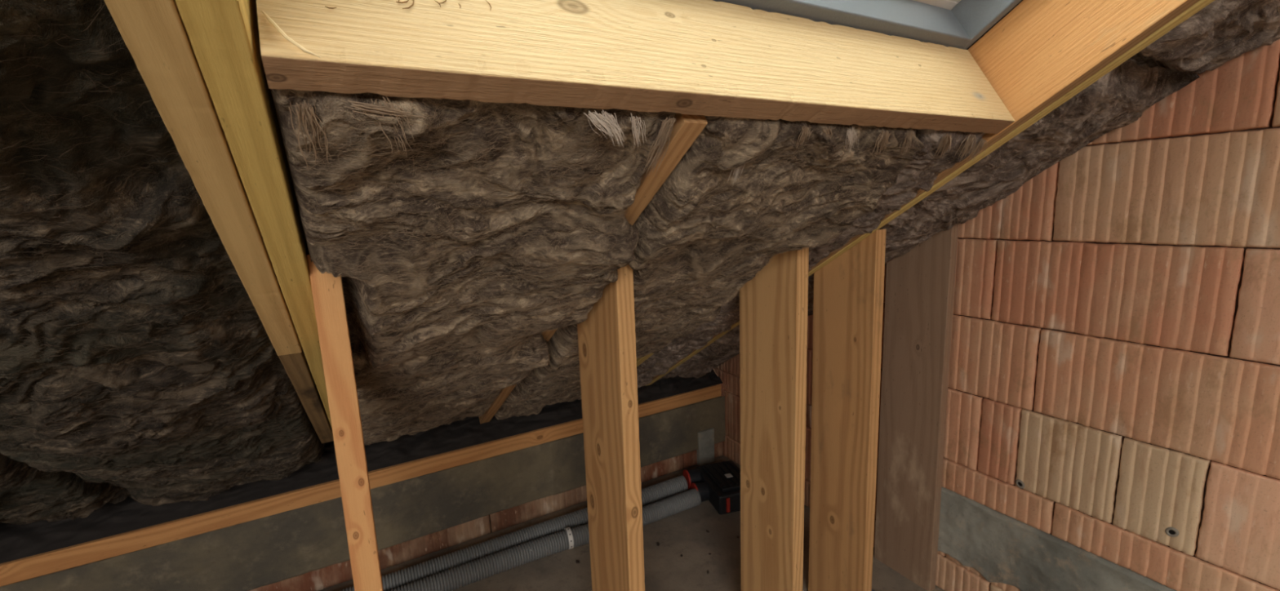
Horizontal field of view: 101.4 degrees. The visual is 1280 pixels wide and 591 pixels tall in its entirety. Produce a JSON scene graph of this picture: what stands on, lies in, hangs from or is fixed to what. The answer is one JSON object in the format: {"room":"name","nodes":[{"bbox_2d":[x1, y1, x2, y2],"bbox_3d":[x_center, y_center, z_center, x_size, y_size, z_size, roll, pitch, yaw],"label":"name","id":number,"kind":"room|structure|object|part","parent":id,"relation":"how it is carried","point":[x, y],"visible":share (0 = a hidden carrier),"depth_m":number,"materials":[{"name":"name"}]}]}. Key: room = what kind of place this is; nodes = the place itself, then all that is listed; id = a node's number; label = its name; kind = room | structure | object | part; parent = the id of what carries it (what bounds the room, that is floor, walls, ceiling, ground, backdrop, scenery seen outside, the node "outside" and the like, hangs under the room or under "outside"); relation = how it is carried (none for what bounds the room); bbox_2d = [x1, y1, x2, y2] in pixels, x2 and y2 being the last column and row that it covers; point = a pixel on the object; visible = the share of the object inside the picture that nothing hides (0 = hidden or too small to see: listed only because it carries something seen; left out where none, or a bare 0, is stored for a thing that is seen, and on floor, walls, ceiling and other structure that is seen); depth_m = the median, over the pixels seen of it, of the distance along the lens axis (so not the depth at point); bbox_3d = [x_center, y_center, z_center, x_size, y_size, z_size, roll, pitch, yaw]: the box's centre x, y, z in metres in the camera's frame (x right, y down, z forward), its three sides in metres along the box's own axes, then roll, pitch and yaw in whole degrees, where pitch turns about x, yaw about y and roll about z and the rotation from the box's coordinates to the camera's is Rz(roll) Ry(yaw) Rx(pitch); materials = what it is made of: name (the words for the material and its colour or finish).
{"room":"building under construction","nodes":[
{"label":"building under construction","id":0,"kind":"room"},
{"bbox_2d":[0,394,725,590],"bbox_3d":[-1.470,0.935,1.899,4.280,0.349,0.316,-8,11,-29],"label":"concrete beam","id":1,"kind":"structure","parent":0,"point":[304,548],"depth_m":2.04,"materials":[{"name":"concrete"}]},
{"bbox_2d":[0,479,341,586],"bbox_3d":[-1.433,0.765,1.659,0.855,0.066,0.147,-8,11,-29],"label":"wall plate","id":2,"kind":"object","parent":1,"relation":"on","point":[51,562],"depth_m":1.67,"materials":[{"name":"brown wood"}]},
{"bbox_2d":[0,368,722,564],"bbox_3d":[-1.488,0.619,1.855,4.280,0.156,0.290,-8,11,-29],"label":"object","id":3,"kind":"structure","parent":1,"relation":"attached to","point":[17,541],"depth_m":1.89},
{"bbox_2d":[368,417,583,489],"bbox_3d":[-0.605,0.654,2.123,0.876,0.066,0.147,-8,11,-29],"label":"wall plate","id":4,"kind":"object","parent":1,"relation":"on","point":[417,468],"depth_m":2.14,"materials":[{"name":"brown wood"}]},
{"bbox_2d":[638,384,720,417],"bbox_3d":[0.209,0.545,2.581,0.570,0.066,0.145,-8,11,-29],"label":"wall plate","id":5,"kind":"object","parent":1,"relation":"on","point":[651,407],"depth_m":2.64,"materials":[{"name":"brown wood"}]},
{"bbox_2d":[320,454,945,590],"bbox_3d":[0.156,1.589,-0.897,4.430,0.120,7.100,-8,11,-29],"label":"floor","id":6,"kind":"structure","parent":0,"point":[684,533],"depth_m":2.03,"materials":[{"name":"concrete"}]},
{"bbox_2d":[306,254,383,590],"bbox_3d":[-0.511,0.566,0.997,0.042,1.307,0.221,-8,11,-29],"label":"stud","id":7,"kind":"object","parent":6,"relation":"on","point":[327,291],"visible":0.99,"depth_m":0.84,"materials":[{"name":"orange wood"}]},
{"bbox_2d":[339,475,688,590],"bbox_3d":[-0.885,1.036,1.905,2.478,0.102,0.105,-7,11,-28],"label":"hose","id":8,"kind":"object","parent":6,"relation":"on","point":[656,492],"visible":0.56,"depth_m":2.09,"materials":[{"name":"grey plastic"}]},
{"bbox_2d":[388,488,701,590],"bbox_3d":[-0.837,1.058,1.824,2.477,0.082,0.108,-7,11,-28],"label":"hose","id":9,"kind":"object","parent":6,"relation":"on","point":[489,566],"visible":0.75,"depth_m":2.02,"materials":[{"name":"grey plastic"}]},
{"bbox_2d":[564,527,573,549],"bbox_3d":[-0.289,0.986,2.127,0.018,0.083,0.081,-6,10,-22],"label":"strap","id":10,"kind":"object","parent":9,"relation":"attached to","point":[567,529],"visible":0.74,"depth_m":2.10,"materials":[{"name":"metal"}]},
{"bbox_2d":[577,264,644,590],"bbox_3d":[-0.064,0.518,1.249,0.042,1.284,0.220,-8,11,-29],"label":"stud","id":11,"kind":"object","parent":6,"relation":"on","point":[606,340],"visible":0.91,"depth_m":1.16,"materials":[{"name":"brown wood"}]},
{"bbox_2d":[683,460,740,515],"bbox_3d":[0.375,0.887,2.441,0.261,0.120,0.299,-5,10,-15],"label":"air manifold","id":12,"kind":"object","parent":6,"relation":"on","point":[717,483],"visible":0.74,"depth_m":2.39,"materials":[{"name":"black plastic"}]},
{"bbox_2d":[683,468,701,488],"bbox_3d":[0.251,0.878,2.516,0.085,0.089,0.099,-8,11,-29],"label":"socket","id":13,"kind":"object","parent":12,"relation":"attached to","point":[691,476],"depth_m":2.48,"materials":[{"name":"black plastic"}]},
{"bbox_2d":[690,481,709,502],"bbox_3d":[0.279,0.909,2.423,0.085,0.089,0.099,-8,11,-29],"label":"socket","id":14,"kind":"object","parent":12,"relation":"attached to","point":[703,487],"depth_m":2.39,"materials":[{"name":"black plastic"}]},
{"bbox_3d":[0.406,0.839,2.447,0.150,0.022,0.230,-5,10,-15],"label":"lid","id":15,"kind":"part","parent":12,"relation":"part of","materials":[{"name":"black plastic"}]},
{"bbox_2d":[739,246,808,590],"bbox_3d":[0.374,0.465,1.496,0.041,1.272,0.221,-8,11,-29],"label":"stud","id":16,"kind":"object","parent":6,"relation":"on","point":[774,304],"visible":0.98,"depth_m":1.44,"materials":[{"name":"brown wood"}]},
{"bbox_2d":[808,229,886,590],"bbox_3d":[0.636,0.430,1.643,0.041,1.272,0.221,-8,11,-29],"label":"stud","id":17,"kind":"object","parent":6,"relation":"on","point":[849,290],"visible":1,"depth_m":1.60,"materials":[{"name":"beige wood"}]},
{"bbox_2d":[874,223,958,590],"bbox_3d":[0.942,0.389,1.813,0.035,1.273,0.221,-8,11,-29],"label":"plank","id":18,"kind":"object","parent":6,"relation":"on","point":[920,282],"visible":1,"depth_m":1.79,"materials":[{"name":"brown wood"}]},
{"bbox_2d":[966,0,1022,49],"bbox_3d":[-0.736,-0.379,0.296,4.300,2.608,4.036,-8,11,-29],"label":"ceiling","id":19,"kind":"structure","parent":0,"point":[1021,0],"depth_m":1.08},
{"bbox_2d":[0,453,130,524],"bbox_3d":[-1.425,0.191,0.681,0.648,1.219,1.767,-8,11,-29],"label":"insulation batt","id":20,"kind":"object","parent":19,"relation":"attached to","point":[28,495],"visible":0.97,"depth_m":1.30,"materials":[{"name":"fabric"}]},
{"bbox_2d":[0,0,328,506],"bbox_3d":[-0.738,-0.070,0.570,0.531,1.743,2.575,-8,11,-29],"label":"insulation batt","id":21,"kind":"object","parent":19,"relation":"attached to","point":[135,355],"visible":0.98,"depth_m":0.67,"materials":[{"name":"fabric"}]},
{"bbox_2d":[103,0,302,355],"bbox_3d":[-0.246,-0.461,0.108,0.042,1.404,2.045,-8,11,-29],"label":"rafter","id":22,"kind":"object","parent":19,"relation":"attached to","point":[154,33],"visible":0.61,"depth_m":0.51,"materials":[{"name":"beige wood"}]},
{"bbox_2d":[174,0,332,428],"bbox_3d":[-0.392,-0.275,0.497,0.042,1.892,2.811,-8,11,-29],"label":"rafter","id":23,"kind":"object","parent":19,"relation":"attached to","point":[224,36],"visible":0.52,"depth_m":0.53,"materials":[{"name":"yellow wood"}]},
{"bbox_2d":[278,346,333,443],"bbox_3d":[-0.883,0.211,1.402,0.038,0.637,0.843,-8,11,-29],"label":"rafter","id":24,"kind":"object","parent":19,"relation":"attached to","point":[296,366],"visible":0.45,"depth_m":1.24,"materials":[{"name":"brown wood"}]},
{"bbox_2d":[271,88,678,444],"bbox_3d":[-0.476,0.097,1.339,0.533,1.055,1.558,-8,11,-29],"label":"insulation batt","id":25,"kind":"object","parent":19,"relation":"attached to","point":[457,233],"visible":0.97,"depth_m":0.76,"materials":[{"name":"brown fabric"}]},
{"bbox_2d":[478,112,707,423],"bbox_3d":[-0.322,0.065,1.517,0.041,1.166,1.673,-8,11,-29],"label":"rafter","id":26,"kind":"object","parent":19,"relation":"attached to","point":[687,127],"visible":0.1,"depth_m":0.82,"materials":[{"name":"brown wood"}]},
{"bbox_2d":[256,0,1014,133],"bbox_3d":[0.178,-0.356,0.796,1.243,0.183,0.137,-8,11,-29],"label":"trimmer","id":27,"kind":"object","parent":19,"relation":"attached to","point":[691,57],"visible":1,"depth_m":0.65,"materials":[{"name":"brown wood"}]},
{"bbox_2d":[636,352,653,366],"bbox_3d":[0.109,0.034,1.831,0.037,1.090,1.555,-8,11,-29],"label":"rafter","id":28,"kind":"object","parent":19,"relation":"attached to","point":[639,361],"visible":0.02,"depth_m":2.05,"materials":[{"name":"brown wood"}]},
{"bbox_2d":[494,115,924,420],"bbox_3d":[-0.029,0.053,1.611,0.561,1.094,1.613,-8,11,-29],"label":"insulation batt","id":29,"kind":"object","parent":19,"relation":"attached to","point":[745,193],"visible":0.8,"depth_m":1.01,"materials":[{"name":"brown fabric"}]},
{"bbox_2d":[636,128,986,387],"bbox_3d":[0.287,0.005,1.786,0.266,1.082,1.614,-8,11,-29],"label":"insulation batt","id":30,"kind":"object","parent":19,"relation":"attached to","point":[942,149],"visible":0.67,"depth_m":1.25,"materials":[{"name":"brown fabric"}]},
{"bbox_2d":[713,0,1021,49],"bbox_3d":[0.430,-0.827,0.234,1.248,0.952,1.369,-8,11,-29],"label":"window","id":31,"kind":"structure","parent":19,"relation":"attached to","point":[958,24],"depth_m":1.01,"materials":[{"name":"grey paint"}]},
{"bbox_3d":[0.418,-0.859,0.247,1.246,0.035,1.521,-8,-21,-29],"label":"sash","id":32,"kind":"part","parent":31,"relation":"part of","materials":[{"name":"grey"}]},
{"bbox_3d":[0.437,-0.802,0.228,1.248,0.087,1.544,-8,-21,-29],"label":"frame","id":33,"kind":"part","parent":31,"relation":"part of","materials":[{"name":"grey paint"}]},
{"bbox_2d":[644,0,1199,386],"bbox_3d":[0.675,-0.368,1.236,0.038,2.037,3.038,-8,11,-29],"label":"rafter","id":34,"kind":"object","parent":19,"relation":"attached to","point":[1041,51],"visible":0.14,"depth_m":0.99,"materials":[{"name":"orange wood"}]},
{"bbox_2d":[658,52,1199,380],"bbox_3d":[0.641,-0.075,1.893,0.421,1.215,1.764,-8,11,-29],"label":"insulation batt","id":35,"kind":"object","parent":19,"relation":"attached to","point":[1117,100],"visible":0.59,"depth_m":1.23,"materials":[{"name":"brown fabric"}]},
{"bbox_2d":[645,0,1214,386],"bbox_3d":[0.706,-0.369,1.251,0.031,2.038,3.039,-8,11,-29],"label":"rafter","id":36,"kind":"object","parent":19,"relation":"attached to","point":[1201,4],"visible":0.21,"depth_m":1.08,"materials":[{"name":"brown wood"}]},
{"bbox_2d":[1138,0,1279,75],"bbox_3d":[1.250,-0.712,0.669,0.434,0.659,0.900,-8,11,-30],"label":"insulation batt","id":37,"kind":"object","parent":19,"relation":"attached to","point":[1222,31],"visible":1,"depth_m":0.94,"materials":[{"name":"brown fabric"}]},
{"bbox_2d":[713,39,1279,590],"bbox_3d":[1.982,-0.182,-0.101,0.025,2.964,7.100,-8,11,-29],"label":"wall","id":38,"kind":"structure","parent":0,"point":[1113,388],"depth_m":1.29,"materials":[{"name":"brick"}]},
{"bbox_2d":[937,486,1176,590],"bbox_3d":[1.307,0.869,1.325,0.025,0.301,1.150,-8,11,-29],"label":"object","id":39,"kind":"structure","parent":38,"relation":"attached to","point":[1002,548],"depth_m":1.58,"materials":[{"name":"grey concrete"}]}
]}

